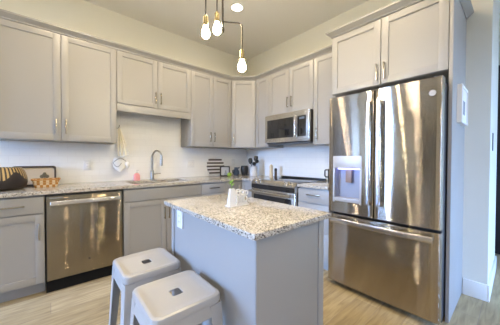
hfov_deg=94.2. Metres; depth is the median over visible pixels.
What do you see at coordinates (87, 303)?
floor
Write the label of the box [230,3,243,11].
recessed light
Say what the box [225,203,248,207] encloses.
tray
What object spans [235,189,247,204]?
napkin holder
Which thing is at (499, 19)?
wall
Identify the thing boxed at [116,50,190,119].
upper cabinet
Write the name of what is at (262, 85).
upper cabinet
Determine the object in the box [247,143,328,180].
backsplash
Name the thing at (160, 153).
faucet
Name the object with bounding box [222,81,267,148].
upper cabinet
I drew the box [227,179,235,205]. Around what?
bud vase
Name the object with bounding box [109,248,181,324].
bar stool
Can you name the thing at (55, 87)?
upper cabinet
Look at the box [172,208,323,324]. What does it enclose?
kitchen island
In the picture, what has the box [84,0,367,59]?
ceiling
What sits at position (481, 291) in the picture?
baseboard
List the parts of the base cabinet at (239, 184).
door, door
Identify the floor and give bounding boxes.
[0,254,499,324]
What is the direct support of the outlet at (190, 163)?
attached to the backsplash at (143, 134)
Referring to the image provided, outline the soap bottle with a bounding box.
[133,170,139,179]
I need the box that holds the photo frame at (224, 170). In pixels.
[220,166,229,175]
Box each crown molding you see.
[0,9,331,80]
[325,0,473,38]
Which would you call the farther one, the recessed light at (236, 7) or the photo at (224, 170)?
the photo at (224, 170)
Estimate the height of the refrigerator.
1.786 m
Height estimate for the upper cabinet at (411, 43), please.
0.577 m
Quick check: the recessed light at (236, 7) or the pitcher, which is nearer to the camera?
the recessed light at (236, 7)
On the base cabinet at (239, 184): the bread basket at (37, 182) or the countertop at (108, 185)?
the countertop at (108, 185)
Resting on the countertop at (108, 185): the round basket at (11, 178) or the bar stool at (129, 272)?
the round basket at (11, 178)
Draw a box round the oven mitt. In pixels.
[113,158,129,170]
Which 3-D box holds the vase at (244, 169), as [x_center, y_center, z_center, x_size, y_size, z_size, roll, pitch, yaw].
[-0.097,0.138,4.037,0.132,0.165,0.131,-1,1,-41]
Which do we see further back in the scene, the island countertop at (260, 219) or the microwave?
the microwave
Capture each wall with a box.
[0,0,246,209]
[247,0,499,292]
[499,19,499,58]
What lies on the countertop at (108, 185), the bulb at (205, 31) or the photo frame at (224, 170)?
the photo frame at (224, 170)
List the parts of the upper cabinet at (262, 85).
door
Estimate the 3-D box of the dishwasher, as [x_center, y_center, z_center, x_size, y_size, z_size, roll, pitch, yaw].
[-1.733,0.719,2.433,0.606,0.872,0.648,-1,1,-41]
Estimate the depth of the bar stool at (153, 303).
0.99 m
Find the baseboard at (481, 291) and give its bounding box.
[463,256,496,301]
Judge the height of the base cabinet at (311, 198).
0.882 m
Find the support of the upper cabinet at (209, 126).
attached to the wall at (82, 16)
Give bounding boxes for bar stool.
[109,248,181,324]
[130,270,222,324]
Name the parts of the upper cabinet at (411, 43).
door, handle, door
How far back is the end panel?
1.77 m
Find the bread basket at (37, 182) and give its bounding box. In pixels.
[31,178,60,187]
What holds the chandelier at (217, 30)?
hanging from the ceiling
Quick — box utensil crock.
[250,166,257,175]
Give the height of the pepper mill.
0.200 m
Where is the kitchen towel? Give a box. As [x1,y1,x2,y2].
[118,128,129,156]
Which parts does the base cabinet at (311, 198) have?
drawer, drawer, drawer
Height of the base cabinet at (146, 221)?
0.882 m
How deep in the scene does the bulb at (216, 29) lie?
1.43 m
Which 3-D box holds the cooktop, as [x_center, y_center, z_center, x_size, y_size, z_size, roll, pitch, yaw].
[0.539,0.243,3.176,0.610,0.024,0.762,-1,1,-41]
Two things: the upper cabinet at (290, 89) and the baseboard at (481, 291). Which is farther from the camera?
the upper cabinet at (290, 89)
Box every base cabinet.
[0,195,45,302]
[121,183,200,255]
[201,182,224,196]
[224,180,252,196]
[298,187,331,269]
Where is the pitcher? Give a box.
[232,167,239,174]
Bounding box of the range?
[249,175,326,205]
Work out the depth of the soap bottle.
3.01 m
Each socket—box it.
[178,213,180,224]
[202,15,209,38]
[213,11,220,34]
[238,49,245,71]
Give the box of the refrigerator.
[328,75,448,324]
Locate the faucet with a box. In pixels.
[150,150,162,179]
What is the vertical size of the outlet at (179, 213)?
0.115 m
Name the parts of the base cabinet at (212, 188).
door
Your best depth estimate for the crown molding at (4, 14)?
2.72 m
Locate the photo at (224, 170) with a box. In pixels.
[221,167,228,174]
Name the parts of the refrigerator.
frame, control panel, door, handle, handle, handle, freezer drawer, door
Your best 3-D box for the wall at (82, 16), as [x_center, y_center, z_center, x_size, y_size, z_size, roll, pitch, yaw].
[-1.872,-0.367,2.850,7.900,3.030,0.120,-1,1,-41]
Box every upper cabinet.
[0,18,116,143]
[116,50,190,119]
[181,70,230,147]
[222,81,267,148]
[256,76,282,147]
[269,59,313,115]
[313,52,337,145]
[332,0,449,96]
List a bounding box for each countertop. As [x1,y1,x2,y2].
[0,174,273,197]
[164,194,330,240]
[297,181,328,189]
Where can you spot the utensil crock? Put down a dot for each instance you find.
(253, 169)
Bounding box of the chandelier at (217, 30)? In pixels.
[202,0,245,71]
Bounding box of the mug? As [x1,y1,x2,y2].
[324,169,328,181]
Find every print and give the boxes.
[13,166,55,185]
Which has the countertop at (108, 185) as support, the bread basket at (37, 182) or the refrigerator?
the bread basket at (37, 182)
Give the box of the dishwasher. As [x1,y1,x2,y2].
[45,189,122,292]
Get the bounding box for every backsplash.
[0,111,246,183]
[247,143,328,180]
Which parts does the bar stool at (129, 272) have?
leg, leg, seat, leg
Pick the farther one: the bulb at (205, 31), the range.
the range
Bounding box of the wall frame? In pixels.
[457,83,467,125]
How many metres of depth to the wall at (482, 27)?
2.03 m
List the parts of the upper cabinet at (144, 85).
door, door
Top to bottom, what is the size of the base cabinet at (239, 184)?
0.882 m
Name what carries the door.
in the wall at (499, 19)
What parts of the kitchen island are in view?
panel, panel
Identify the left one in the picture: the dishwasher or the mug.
the dishwasher
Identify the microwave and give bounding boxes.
[265,108,312,144]
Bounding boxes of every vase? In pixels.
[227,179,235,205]
[241,166,247,174]
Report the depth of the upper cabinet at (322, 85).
2.77 m
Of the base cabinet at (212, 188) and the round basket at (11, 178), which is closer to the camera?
the round basket at (11, 178)
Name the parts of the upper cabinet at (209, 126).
door, door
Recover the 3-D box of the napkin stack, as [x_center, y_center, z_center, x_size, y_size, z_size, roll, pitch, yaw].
[-0.060,0.221,1.434,0.052,0.050,0.028,-1,1,-41]
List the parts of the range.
handle, oven door, control panel, trim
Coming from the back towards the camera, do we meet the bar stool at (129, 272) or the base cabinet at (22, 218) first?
the base cabinet at (22, 218)
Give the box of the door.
[495,59,499,253]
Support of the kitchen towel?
hanging from the wall hook
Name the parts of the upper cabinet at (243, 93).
door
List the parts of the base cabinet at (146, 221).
door, drawer, door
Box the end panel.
[445,0,466,322]
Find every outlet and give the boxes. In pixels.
[84,160,90,169]
[177,210,182,228]
[187,160,193,167]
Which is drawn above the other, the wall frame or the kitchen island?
the wall frame
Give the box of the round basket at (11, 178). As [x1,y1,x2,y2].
[0,167,27,190]
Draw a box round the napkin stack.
[236,194,244,202]
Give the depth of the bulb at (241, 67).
1.42 m
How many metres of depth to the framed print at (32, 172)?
2.43 m
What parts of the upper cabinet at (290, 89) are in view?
door, door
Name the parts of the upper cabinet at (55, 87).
door, door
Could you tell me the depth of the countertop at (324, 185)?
2.59 m
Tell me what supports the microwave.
attached to the upper cabinet at (290, 89)
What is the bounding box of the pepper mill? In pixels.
[269,164,272,177]
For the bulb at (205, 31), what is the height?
0.137 m
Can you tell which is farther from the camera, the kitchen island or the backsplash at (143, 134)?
the backsplash at (143, 134)
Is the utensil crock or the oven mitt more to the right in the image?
the utensil crock
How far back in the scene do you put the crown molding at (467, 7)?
2.01 m
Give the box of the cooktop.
[260,177,326,183]

